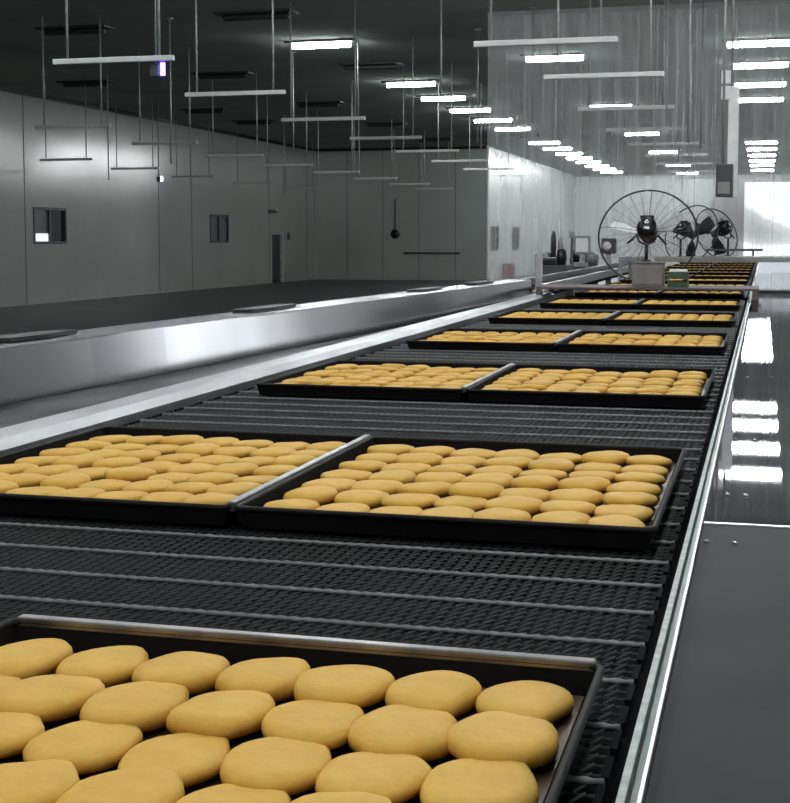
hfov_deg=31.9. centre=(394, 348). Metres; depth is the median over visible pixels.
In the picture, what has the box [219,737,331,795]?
bun
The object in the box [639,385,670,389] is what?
bun
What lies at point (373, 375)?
bun
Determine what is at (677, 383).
bun
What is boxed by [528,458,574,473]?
bun
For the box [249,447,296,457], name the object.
bun
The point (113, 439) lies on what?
bun
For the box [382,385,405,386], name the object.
bun
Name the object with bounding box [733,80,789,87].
ceiling light
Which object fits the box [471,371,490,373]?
bun
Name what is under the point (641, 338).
bun
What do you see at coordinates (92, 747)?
bun
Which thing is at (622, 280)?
baking tray
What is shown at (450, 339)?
bun
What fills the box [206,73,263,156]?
bar
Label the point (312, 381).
bun
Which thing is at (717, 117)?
bar
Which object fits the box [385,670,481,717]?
bun
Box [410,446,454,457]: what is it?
bun
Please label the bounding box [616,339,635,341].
bun
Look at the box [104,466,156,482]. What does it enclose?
bun
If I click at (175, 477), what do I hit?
bun
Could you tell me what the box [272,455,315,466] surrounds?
bun
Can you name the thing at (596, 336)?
bun
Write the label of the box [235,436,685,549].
baking tray
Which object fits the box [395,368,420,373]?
bun
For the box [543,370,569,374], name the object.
bun
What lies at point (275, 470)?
bun
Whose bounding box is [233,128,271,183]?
bar
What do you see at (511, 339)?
bun
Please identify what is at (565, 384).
bun
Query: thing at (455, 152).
trim
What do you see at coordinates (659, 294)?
baking tray
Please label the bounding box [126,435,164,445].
bun
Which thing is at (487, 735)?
bun
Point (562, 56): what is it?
ceiling light
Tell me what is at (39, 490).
bun
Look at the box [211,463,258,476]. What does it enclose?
bun
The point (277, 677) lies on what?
bun
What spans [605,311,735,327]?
baking tray
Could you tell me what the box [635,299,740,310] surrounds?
baking tray
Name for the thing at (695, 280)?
baking tray
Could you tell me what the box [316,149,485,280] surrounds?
wall
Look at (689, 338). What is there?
bun
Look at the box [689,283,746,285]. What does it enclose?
baking tray
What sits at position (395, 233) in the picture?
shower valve
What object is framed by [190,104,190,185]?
hanging rod
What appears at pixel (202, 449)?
bun
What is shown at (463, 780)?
bun
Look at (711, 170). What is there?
bar
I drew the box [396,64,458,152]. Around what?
bar
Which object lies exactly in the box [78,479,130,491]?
bun
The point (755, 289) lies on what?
plate
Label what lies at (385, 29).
ceiling
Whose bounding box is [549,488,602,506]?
bun
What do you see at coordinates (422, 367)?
bun
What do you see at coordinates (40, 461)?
bun
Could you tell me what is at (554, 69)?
hanging rod
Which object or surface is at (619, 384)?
bun
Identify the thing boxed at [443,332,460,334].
bun
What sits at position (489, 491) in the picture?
bun
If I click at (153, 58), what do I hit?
bar
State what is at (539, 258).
end post
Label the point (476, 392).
baking tray
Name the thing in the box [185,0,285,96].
bar
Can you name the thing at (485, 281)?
strip
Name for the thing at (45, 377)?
rail
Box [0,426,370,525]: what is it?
baking tray
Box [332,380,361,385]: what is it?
bun
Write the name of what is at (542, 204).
wall
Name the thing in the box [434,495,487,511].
bun
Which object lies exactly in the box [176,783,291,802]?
bun
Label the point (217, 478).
bun
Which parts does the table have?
plate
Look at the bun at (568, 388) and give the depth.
3.65 m
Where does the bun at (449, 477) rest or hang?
on the baking tray at (251, 512)
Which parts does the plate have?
leg, leg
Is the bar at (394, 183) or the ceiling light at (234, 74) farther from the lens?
the bar at (394, 183)
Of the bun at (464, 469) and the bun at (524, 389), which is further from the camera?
the bun at (524, 389)
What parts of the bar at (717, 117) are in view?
hanger rod, hanger rod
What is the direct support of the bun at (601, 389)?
on the baking tray at (476, 392)
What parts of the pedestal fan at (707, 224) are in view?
stem, motor, blade, blade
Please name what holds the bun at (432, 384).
on the baking tray at (270, 386)
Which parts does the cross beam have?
leg, leg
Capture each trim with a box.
[0,86,314,151]
[22,96,306,295]
[314,152,315,278]
[315,146,485,151]
[347,152,455,278]
[486,146,488,279]
[574,175,575,230]
[576,173,789,176]
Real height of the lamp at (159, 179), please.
2.150 m
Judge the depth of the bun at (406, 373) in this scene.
4.05 m
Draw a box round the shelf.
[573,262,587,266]
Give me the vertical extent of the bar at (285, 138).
1.828 m
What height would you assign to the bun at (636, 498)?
0.024 m
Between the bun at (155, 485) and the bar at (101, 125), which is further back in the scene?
the bar at (101, 125)
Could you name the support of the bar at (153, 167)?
hanging from the ceiling
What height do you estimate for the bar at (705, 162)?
1.828 m
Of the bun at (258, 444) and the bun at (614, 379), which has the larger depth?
the bun at (614, 379)
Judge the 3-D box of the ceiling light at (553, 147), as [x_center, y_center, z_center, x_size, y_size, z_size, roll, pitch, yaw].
[6.441,-7.964,54.775,1.320,0.125,0.400,1,5,15]
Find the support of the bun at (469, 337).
on the baking tray at (413, 343)
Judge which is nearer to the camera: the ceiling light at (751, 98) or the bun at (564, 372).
the bun at (564, 372)
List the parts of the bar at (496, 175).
hanger rod, hanger rod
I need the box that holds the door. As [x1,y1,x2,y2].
[271,233,283,282]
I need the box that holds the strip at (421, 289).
[406,286,441,291]
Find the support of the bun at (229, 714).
on the baking tray at (582, 677)
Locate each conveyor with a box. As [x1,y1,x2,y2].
[0,262,758,802]
[517,262,627,293]
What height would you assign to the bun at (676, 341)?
0.023 m
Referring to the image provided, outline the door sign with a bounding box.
[269,208,277,212]
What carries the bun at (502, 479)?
on the baking tray at (251, 512)
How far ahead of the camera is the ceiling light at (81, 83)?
31.98 m
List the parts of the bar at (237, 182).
hanger rod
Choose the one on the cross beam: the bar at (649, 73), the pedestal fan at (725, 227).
the pedestal fan at (725, 227)
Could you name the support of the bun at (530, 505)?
on the baking tray at (251, 512)
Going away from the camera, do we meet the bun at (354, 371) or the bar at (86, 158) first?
the bun at (354, 371)
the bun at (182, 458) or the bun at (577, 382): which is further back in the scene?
the bun at (577, 382)
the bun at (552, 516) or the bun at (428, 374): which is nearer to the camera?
the bun at (552, 516)
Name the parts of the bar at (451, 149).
hanger rod, hanger rod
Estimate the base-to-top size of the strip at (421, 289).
0.012 m
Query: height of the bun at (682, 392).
0.028 m
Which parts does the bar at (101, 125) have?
hanger rod, hanger rod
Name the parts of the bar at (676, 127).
hanger rod, hanger rod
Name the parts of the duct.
hanger rod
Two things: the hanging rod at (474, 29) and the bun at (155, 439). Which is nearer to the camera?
the bun at (155, 439)
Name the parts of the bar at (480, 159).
hanger rod, hanger rod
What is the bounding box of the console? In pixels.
[573,236,590,290]
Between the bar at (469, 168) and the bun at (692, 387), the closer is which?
the bun at (692, 387)
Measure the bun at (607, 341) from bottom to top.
0.025 m
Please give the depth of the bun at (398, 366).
4.25 m
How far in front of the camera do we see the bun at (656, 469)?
2.38 m
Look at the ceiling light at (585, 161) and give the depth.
64.42 m
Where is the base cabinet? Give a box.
[503,263,514,277]
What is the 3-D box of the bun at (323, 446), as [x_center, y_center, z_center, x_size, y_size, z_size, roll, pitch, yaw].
[-0.132,0.191,2.656,0.080,0.022,0.119,3,5,31]
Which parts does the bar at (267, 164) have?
hanger rod, hanger rod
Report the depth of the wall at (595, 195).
78.53 m
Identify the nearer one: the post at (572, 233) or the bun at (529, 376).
the bun at (529, 376)
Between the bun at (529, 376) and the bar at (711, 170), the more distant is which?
the bar at (711, 170)
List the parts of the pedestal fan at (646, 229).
blade, stem, motor, blade, blade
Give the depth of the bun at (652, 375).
3.95 m
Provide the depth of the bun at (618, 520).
1.94 m
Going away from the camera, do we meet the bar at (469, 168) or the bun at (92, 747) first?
the bun at (92, 747)
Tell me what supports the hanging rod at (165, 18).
hanging from the ceiling
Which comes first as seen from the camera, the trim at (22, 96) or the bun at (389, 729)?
the bun at (389, 729)
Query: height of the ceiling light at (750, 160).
0.125 m
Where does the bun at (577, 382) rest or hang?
on the baking tray at (476, 392)
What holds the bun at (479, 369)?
on the baking tray at (270, 386)
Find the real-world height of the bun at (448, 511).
0.021 m
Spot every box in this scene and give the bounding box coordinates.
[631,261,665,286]
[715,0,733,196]
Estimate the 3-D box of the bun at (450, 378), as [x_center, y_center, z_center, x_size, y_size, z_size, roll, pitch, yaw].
[0.141,0.087,3.955,0.081,0.023,0.123,0,5,0]
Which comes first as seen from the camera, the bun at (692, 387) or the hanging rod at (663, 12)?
the bun at (692, 387)
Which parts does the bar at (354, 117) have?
hanger rod, hanger rod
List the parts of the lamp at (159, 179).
hanger rod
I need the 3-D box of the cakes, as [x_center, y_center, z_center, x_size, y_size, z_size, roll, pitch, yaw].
[3.063,-0.736,14.291,1.154,0.022,18.048,1,5,15]
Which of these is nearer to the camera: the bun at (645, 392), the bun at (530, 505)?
the bun at (530, 505)
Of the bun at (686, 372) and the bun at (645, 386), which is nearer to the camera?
the bun at (645, 386)
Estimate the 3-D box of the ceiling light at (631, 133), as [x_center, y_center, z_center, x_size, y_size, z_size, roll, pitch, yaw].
[8.425,-7.353,47.098,1.320,0.125,0.400,1,5,15]
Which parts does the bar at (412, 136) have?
hanger rod, hanger rod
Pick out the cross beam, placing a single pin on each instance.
(622, 258)
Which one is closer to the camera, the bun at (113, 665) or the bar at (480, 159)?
the bun at (113, 665)
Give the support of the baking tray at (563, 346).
on the conveyor at (618, 608)
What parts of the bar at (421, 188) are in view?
hanger rod, hanger rod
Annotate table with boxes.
[637,262,789,802]
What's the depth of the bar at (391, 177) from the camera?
42.16 m
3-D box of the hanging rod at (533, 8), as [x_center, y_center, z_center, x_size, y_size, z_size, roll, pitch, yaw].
[2.187,-4.504,21.896,0.100,1.801,0.100,1,5,15]
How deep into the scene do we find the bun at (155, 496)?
2.10 m
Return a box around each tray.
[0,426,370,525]
[0,614,604,802]
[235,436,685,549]
[256,360,513,400]
[406,328,580,351]
[466,364,715,407]
[488,310,619,325]
[539,298,644,308]
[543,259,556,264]
[557,331,728,354]
[574,290,661,297]
[603,283,666,284]
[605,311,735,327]
[620,278,682,282]
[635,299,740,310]
[656,290,744,298]
[665,268,704,270]
[666,266,708,267]
[674,264,712,265]
[680,262,716,263]
[682,278,748,283]
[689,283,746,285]
[691,274,750,278]
[698,271,751,274]
[704,268,752,270]
[709,266,753,267]
[713,264,754,265]
[716,262,754,263]
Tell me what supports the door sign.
attached to the wall at (115, 225)
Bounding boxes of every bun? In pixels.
[0,463,37,474]
[0,473,47,487]
[0,480,18,492]
[0,638,72,679]
[0,674,20,689]
[0,674,105,722]
[0,712,44,758]
[0,759,79,802]
[6,486,64,494]
[14,456,61,466]
[23,464,78,475]
[23,720,142,774]
[39,448,88,456]
[40,472,90,488]
[49,487,105,497]
[51,454,103,468]
[56,645,148,687]
[56,766,184,802]
[63,467,112,480]
[65,440,111,450]
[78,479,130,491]
[79,681,188,732]
[80,449,124,458]
[89,435,132,444]
[92,457,140,467]
[94,491,147,499]
[102,443,146,450]
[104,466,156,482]
[116,450,160,462]
[117,733,229,787]
[121,479,173,493]
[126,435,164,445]
[132,651,229,694]
[134,461,180,473]
[140,492,192,502]
[141,444,179,455]
[146,472,195,483]
[153,453,200,463]
[159,435,203,445]
[165,482,215,494]
[166,690,274,739]
[167,463,216,473]
[175,443,219,456]
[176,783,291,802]
[183,492,237,504]
[185,472,238,484]
[190,455,239,464]
[194,437,238,446]
[206,482,261,495]
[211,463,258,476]
[213,446,256,457]
[215,657,309,701]
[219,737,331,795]
[231,440,273,448]
[231,475,277,484]
[233,456,274,466]
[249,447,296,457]
[253,465,296,476]
[261,699,364,749]
[264,499,319,509]
[268,442,309,450]
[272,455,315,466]
[282,378,308,383]
[283,486,337,505]
[288,449,327,457]
[290,792,391,802]
[293,664,394,708]
[297,376,321,379]
[301,478,356,492]
[304,371,332,377]
[305,441,345,451]
[307,379,337,384]
[315,503,370,511]
[315,752,431,802]
[317,370,338,372]
[320,469,372,480]
[322,377,343,379]
[325,365,350,370]
[328,373,353,377]
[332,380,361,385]
[334,490,388,508]
[337,364,358,368]
[338,369,364,373]
[339,460,386,472]
[344,375,371,381]
[347,704,456,761]
[350,480,403,494]
[352,373,379,377]
[355,384,378,385]
[355,453,397,463]
[357,365,380,368]
[359,380,388,385]
[364,370,389,374]
[367,444,414,454]
[368,470,415,483]
[369,377,396,382]
[370,506,422,514]
[372,367,397,372]
[379,373,405,379]
[380,364,405,368]
[381,463,430,475]
[381,493,440,508]
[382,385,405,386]
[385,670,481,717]
[386,382,413,386]
[389,371,413,377]
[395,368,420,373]
[396,378,422,382]
[396,453,442,466]
[398,482,450,496]
[404,365,429,370]
[407,376,430,379]
[408,386,431,387]
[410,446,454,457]
[413,381,440,387]
[414,372,439,377]
[414,472,465,483]
[419,506,474,517]
[420,369,444,373]
[420,758,538,802]
[422,378,447,382]
[426,367,452,370]
[427,337,445,339]
[427,464,475,476]
[431,376,456,381]
[432,335,451,337]
[433,385,460,388]
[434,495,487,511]
[438,373,462,376]
[440,382,467,386]
[440,456,485,468]
[441,338,460,340]
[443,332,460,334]
[445,369,470,373]
[447,711,558,768]
[448,482,503,499]
[449,380,472,383]
[449,448,495,459]
[453,368,475,371]
[456,333,474,336]
[456,375,481,380]
[460,472,513,488]
[463,373,486,376]
[464,336,482,339]
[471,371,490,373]
[472,465,522,477]
[472,507,531,520]
[474,334,492,337]
[475,368,498,371]
[475,680,573,723]
[483,338,500,341]
[483,387,508,389]
[483,457,532,469]
[484,384,514,389]
[484,496,542,514]
[492,380,521,385]
[494,449,539,459]
[498,376,529,383]
[498,488,549,501]
[500,338,521,340]
[504,374,533,379]
[510,475,557,490]
[511,371,539,376]
[511,388,538,390]
[515,384,546,390]
[516,341,534,342]
[517,368,542,373]
[519,469,567,480]
[523,337,542,339]
[523,381,552,386]
[528,335,547,338]
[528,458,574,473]
[529,379,555,383]
[531,511,590,523]
[532,376,559,381]
[535,340,553,342]
[536,373,564,377]
[538,453,581,463]
[540,500,595,516]
[542,389,569,391]
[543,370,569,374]
[544,337,560,339]
[546,386,575,391]
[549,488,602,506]
[551,383,578,387]
[556,380,584,385]
[558,476,610,492]
[560,375,588,382]
[565,373,592,376]
[568,471,616,482]
[569,341,588,343]
[570,369,596,374]
[573,390,599,392]
[574,337,595,341]
[574,462,621,473]
[576,386,607,392]
[581,335,599,337]
[581,383,608,387]
[581,450,629,465]
[585,379,613,384]
[587,514,645,526]
[588,376,617,381]
[589,342,609,343]
[592,340,612,343]
[592,373,621,378]
[594,504,653,521]
[596,338,615,341]
[600,335,618,338]
[602,492,657,506]
[605,481,660,496]
[607,387,637,393]
[609,382,641,388]
[611,342,631,344]
[614,380,642,385]
[614,472,665,484]
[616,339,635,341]
[617,336,638,340]
[617,378,644,382]
[620,465,667,476]
[621,373,647,379]
[623,372,649,374]
[625,455,672,467]
[631,342,653,344]
[635,340,655,343]
[636,388,668,394]
[638,337,659,340]
[638,392,659,393]
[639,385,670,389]
[643,381,672,387]
[645,377,674,383]
[648,373,676,380]
[650,370,678,375]
[656,341,675,343]
[657,340,677,342]
[659,338,679,340]
[666,391,698,395]
[669,388,701,395]
[671,386,701,391]
[673,382,701,387]
[675,343,696,345]
[675,379,704,384]
[676,341,698,344]
[677,375,706,381]
[679,338,699,341]
[679,371,706,376]
[697,344,719,345]
[698,342,719,344]
[700,339,721,342]
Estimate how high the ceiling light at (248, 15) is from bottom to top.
0.125 m
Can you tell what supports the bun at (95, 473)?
on the baking tray at (26, 504)
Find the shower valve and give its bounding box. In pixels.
[391,199,399,238]
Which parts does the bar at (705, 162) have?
hanger rod, hanger rod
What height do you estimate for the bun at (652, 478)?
0.023 m
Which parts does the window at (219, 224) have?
pane, pane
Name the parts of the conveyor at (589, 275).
guard rail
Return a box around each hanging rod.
[105,65,109,179]
[165,18,172,163]
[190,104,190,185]
[282,115,285,192]
[292,52,295,154]
[350,81,353,171]
[440,0,441,98]
[474,29,480,144]
[530,7,536,121]
[554,69,556,157]
[663,12,669,136]
[665,0,668,122]
[682,70,686,190]
[687,0,691,142]
[689,45,693,156]
[700,0,703,148]
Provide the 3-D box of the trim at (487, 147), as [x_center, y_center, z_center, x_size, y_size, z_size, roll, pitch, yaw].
[3.655,-5.358,54.642,0.090,5.300,0.030,1,5,15]
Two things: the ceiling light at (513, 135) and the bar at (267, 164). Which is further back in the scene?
the ceiling light at (513, 135)
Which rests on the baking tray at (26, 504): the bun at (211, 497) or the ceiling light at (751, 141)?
the bun at (211, 497)
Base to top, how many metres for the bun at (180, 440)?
0.028 m
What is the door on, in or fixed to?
in the wall at (115, 225)
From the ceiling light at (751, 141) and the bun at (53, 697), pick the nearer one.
the bun at (53, 697)
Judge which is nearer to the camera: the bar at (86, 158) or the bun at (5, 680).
the bun at (5, 680)
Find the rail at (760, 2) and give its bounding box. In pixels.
[488,0,789,16]
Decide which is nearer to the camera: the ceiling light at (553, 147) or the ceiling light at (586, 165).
the ceiling light at (553, 147)
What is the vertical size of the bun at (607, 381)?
0.025 m
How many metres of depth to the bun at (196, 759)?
1.06 m
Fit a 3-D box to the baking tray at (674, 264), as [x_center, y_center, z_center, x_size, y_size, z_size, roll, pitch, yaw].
[4.585,-1.284,21.162,0.578,0.036,0.743,1,5,15]
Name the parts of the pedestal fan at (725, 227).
blade, motor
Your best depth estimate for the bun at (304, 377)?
3.94 m
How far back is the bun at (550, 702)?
1.18 m
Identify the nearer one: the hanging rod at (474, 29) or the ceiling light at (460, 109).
the hanging rod at (474, 29)
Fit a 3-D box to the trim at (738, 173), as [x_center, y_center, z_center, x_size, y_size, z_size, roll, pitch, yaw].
[18.396,-9.789,77.325,16.550,0.070,0.060,1,5,15]
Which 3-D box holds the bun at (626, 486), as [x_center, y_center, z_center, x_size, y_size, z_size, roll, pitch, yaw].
[0.385,0.226,2.217,0.090,0.022,0.118,2,5,27]
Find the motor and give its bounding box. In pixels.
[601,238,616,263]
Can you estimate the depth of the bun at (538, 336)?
5.56 m
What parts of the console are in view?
screen frame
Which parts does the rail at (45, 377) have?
rubber strip, rubber strip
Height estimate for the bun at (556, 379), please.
0.018 m
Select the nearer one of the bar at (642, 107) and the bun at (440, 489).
the bun at (440, 489)
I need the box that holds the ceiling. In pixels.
[0,0,789,174]
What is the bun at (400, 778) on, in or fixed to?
on the baking tray at (582, 677)
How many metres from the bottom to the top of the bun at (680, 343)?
0.024 m
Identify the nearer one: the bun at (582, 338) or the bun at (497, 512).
the bun at (497, 512)
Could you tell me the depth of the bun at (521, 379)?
3.87 m
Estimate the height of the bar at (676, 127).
1.828 m
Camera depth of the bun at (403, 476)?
2.30 m
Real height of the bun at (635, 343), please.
0.027 m
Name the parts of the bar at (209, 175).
hanger rod, hanger rod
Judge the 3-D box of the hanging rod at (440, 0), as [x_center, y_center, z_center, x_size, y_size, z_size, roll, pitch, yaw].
[0.641,-4.340,19.208,0.100,1.701,0.100,1,5,15]
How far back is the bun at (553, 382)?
3.86 m
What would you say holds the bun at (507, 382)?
on the baking tray at (476, 392)
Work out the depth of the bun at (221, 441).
2.69 m
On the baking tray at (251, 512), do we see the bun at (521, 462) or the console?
the bun at (521, 462)
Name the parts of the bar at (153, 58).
hanger rod, hanger rod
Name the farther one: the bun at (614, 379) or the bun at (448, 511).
the bun at (614, 379)
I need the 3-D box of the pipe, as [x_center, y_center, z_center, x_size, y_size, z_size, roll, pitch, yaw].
[1.474,-3.846,55.299,2.300,0.070,0.070,1,5,15]
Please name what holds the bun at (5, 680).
on the baking tray at (582, 677)
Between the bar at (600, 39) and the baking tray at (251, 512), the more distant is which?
the bar at (600, 39)
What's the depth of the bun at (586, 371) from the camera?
4.10 m
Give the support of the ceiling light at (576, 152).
attached to the ceiling
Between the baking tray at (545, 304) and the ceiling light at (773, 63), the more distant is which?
the ceiling light at (773, 63)
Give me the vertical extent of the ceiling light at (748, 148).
0.125 m
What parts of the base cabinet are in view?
door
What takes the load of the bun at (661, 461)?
on the baking tray at (251, 512)
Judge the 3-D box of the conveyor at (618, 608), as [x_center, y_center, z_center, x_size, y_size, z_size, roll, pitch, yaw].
[3.077,-0.162,14.893,1.541,1.256,29.708,1,5,15]
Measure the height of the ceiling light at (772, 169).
0.125 m
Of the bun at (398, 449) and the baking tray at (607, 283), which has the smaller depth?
the bun at (398, 449)
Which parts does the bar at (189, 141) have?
hanger rod, hanger rod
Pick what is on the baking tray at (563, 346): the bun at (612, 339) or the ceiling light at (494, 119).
the bun at (612, 339)
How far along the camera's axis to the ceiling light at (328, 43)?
25.47 m
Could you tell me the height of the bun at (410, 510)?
0.020 m
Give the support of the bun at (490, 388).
on the baking tray at (476, 392)
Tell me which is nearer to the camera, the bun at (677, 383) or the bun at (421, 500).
the bun at (421, 500)
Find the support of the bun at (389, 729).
on the baking tray at (582, 677)
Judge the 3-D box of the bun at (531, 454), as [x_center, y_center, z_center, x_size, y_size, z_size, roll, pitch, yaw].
[0.226,0.200,2.558,0.090,0.022,0.123,0,5,-5]
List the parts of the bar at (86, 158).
hanger rod, hanger rod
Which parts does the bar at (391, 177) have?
hanger rod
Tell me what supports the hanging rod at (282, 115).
hanging from the ceiling
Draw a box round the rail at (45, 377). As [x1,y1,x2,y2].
[0,279,532,428]
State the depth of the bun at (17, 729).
1.10 m
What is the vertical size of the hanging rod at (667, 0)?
2.101 m
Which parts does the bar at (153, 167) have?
hanger rod, hanger rod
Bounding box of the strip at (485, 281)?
[465,280,493,284]
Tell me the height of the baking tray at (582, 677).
0.035 m
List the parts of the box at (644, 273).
panel, lid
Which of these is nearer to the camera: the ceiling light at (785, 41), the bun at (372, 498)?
the bun at (372, 498)
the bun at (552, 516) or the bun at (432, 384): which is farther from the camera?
the bun at (432, 384)
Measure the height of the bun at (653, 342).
0.025 m
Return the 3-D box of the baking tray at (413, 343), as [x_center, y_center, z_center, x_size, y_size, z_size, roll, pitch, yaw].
[0.413,-0.041,5.557,0.578,0.036,0.743,1,5,15]
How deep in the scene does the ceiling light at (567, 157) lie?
61.18 m
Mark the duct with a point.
(731, 92)
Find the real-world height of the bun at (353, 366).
0.024 m
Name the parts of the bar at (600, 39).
hanger rod, hanger rod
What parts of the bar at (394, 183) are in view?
hanger rod, hanger rod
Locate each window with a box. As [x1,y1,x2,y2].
[33,207,66,243]
[210,214,228,242]
[490,226,498,250]
[512,227,518,249]
[742,180,789,255]
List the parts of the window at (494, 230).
pane, pane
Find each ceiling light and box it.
[35,24,114,35]
[56,80,114,87]
[180,108,228,113]
[192,71,253,78]
[213,9,298,21]
[232,120,275,124]
[284,38,356,48]
[294,101,343,107]
[338,61,403,70]
[364,122,407,126]
[381,80,439,86]
[416,94,469,100]
[418,137,453,141]
[446,107,494,112]
[470,117,515,122]
[492,126,533,130]
[510,134,548,137]
[520,52,588,61]
[526,140,562,144]
[540,146,574,149]
[553,151,584,154]
[564,156,593,159]
[574,160,602,163]
[583,164,610,166]
[585,103,635,106]
[591,167,617,169]
[599,171,623,172]
[622,131,661,135]
[647,150,679,153]
[722,37,789,47]
[727,60,789,68]
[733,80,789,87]
[739,96,786,101]
[743,140,779,143]
[745,147,778,150]
[746,153,777,156]
[747,159,776,161]
[748,163,775,166]
[749,168,774,170]
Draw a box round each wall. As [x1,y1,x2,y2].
[0,91,313,306]
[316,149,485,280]
[488,147,574,279]
[575,174,789,267]
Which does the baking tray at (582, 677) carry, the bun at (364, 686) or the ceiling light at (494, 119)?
the bun at (364, 686)
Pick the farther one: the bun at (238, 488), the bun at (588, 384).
the bun at (588, 384)
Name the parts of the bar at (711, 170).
hanger rod, hanger rod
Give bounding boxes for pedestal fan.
[598,189,698,280]
[665,205,718,262]
[695,208,737,255]
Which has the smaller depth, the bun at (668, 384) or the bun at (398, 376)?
the bun at (668, 384)
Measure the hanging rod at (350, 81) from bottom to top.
2.101 m
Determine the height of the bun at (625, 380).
0.023 m
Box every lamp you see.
[150,0,164,77]
[157,110,162,181]
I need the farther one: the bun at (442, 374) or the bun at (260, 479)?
the bun at (442, 374)
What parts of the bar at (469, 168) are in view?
hanger rod, hanger rod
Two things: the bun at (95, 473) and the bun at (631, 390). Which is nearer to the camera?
the bun at (95, 473)
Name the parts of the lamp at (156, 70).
hanger rod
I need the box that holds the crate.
[667,269,688,287]
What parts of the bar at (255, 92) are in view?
hanger rod, hanger rod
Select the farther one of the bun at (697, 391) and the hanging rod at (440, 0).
the hanging rod at (440, 0)
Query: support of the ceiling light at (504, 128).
attached to the ceiling
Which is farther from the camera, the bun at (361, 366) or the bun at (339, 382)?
the bun at (361, 366)
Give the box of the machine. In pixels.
[540,231,571,297]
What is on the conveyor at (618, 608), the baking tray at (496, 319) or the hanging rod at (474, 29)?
the baking tray at (496, 319)
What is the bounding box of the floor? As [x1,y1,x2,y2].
[0,274,627,335]
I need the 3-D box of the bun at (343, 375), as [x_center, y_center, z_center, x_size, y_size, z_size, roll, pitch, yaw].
[-0.152,0.080,4.036,0.082,0.025,0.124,0,5,4]
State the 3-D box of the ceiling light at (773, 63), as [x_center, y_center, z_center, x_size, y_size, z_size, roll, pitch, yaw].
[7.545,-5.875,28.556,1.320,0.125,0.400,1,5,15]
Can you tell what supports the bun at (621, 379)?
on the baking tray at (476, 392)
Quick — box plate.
[536,284,758,299]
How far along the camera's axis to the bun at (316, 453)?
2.54 m
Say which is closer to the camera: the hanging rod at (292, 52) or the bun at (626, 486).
the bun at (626, 486)
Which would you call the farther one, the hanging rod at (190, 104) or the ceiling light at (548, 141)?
the ceiling light at (548, 141)
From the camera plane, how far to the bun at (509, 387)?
3.68 m
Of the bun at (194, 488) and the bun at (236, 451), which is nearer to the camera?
the bun at (194, 488)
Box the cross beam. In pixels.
[618,255,789,280]
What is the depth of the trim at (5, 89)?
39.96 m
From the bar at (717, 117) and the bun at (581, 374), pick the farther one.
the bar at (717, 117)
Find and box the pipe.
[404,252,459,253]
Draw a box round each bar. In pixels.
[35,14,110,128]
[39,82,92,160]
[53,0,174,64]
[111,99,158,169]
[132,48,197,144]
[171,115,214,177]
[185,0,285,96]
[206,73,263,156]
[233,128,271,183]
[261,92,312,166]
[281,0,365,121]
[282,138,316,188]
[312,106,359,172]
[350,37,421,139]
[354,119,396,179]
[390,130,428,184]
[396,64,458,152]
[417,141,452,189]
[432,84,487,162]
[463,100,513,170]
[474,0,617,47]
[491,114,536,176]
[544,0,663,79]
[578,0,674,110]
[605,19,686,131]
[627,51,697,145]
[646,77,707,156]
[656,89,711,164]
[667,105,715,172]
[676,117,717,178]
[706,249,762,255]
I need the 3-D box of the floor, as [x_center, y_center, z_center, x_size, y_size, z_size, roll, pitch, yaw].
[4.085,-1.293,38.256,24.200,0.200,84.400,1,5,15]
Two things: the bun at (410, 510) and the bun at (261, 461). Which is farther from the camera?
the bun at (261, 461)
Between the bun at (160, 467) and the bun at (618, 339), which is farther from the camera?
the bun at (618, 339)
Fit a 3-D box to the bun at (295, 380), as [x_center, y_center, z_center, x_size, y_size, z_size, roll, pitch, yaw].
[-0.276,0.094,3.869,0.079,0.023,0.115,1,5,11]
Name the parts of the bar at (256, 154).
hanger rod, hanger rod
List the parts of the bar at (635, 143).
hanger rod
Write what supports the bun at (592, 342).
on the baking tray at (563, 346)
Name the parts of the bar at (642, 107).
hanger rod, hanger rod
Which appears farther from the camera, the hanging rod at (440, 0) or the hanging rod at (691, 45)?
the hanging rod at (691, 45)
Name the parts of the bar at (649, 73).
hanger rod, hanger rod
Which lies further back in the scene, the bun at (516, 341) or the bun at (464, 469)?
the bun at (516, 341)
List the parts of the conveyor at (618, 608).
guard rail, edge chain, edge chain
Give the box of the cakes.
[451,264,750,340]
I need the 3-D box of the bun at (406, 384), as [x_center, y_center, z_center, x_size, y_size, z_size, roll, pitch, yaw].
[0.019,0.101,3.796,0.080,0.022,0.122,1,5,12]
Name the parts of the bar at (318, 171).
hanger rod, hanger rod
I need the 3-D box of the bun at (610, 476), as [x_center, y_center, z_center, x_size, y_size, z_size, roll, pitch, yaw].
[0.335,0.217,2.333,0.083,0.022,0.114,1,5,14]
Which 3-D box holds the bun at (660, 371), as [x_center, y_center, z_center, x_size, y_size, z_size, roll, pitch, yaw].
[0.795,0.076,4.081,0.085,0.027,0.121,3,5,32]
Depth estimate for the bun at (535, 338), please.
5.47 m
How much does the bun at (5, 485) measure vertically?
0.030 m
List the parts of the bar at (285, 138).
hanger rod, hanger rod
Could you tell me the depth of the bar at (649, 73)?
15.63 m
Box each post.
[532,254,555,293]
[569,231,574,293]
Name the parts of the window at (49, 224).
pane, pane, pane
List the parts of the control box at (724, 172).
hanger rod, door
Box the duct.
[721,0,738,197]
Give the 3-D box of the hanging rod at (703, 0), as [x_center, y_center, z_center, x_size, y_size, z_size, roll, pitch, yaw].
[4.619,-4.163,20.754,0.100,2.301,0.100,1,5,15]
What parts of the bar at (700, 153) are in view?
hanger rod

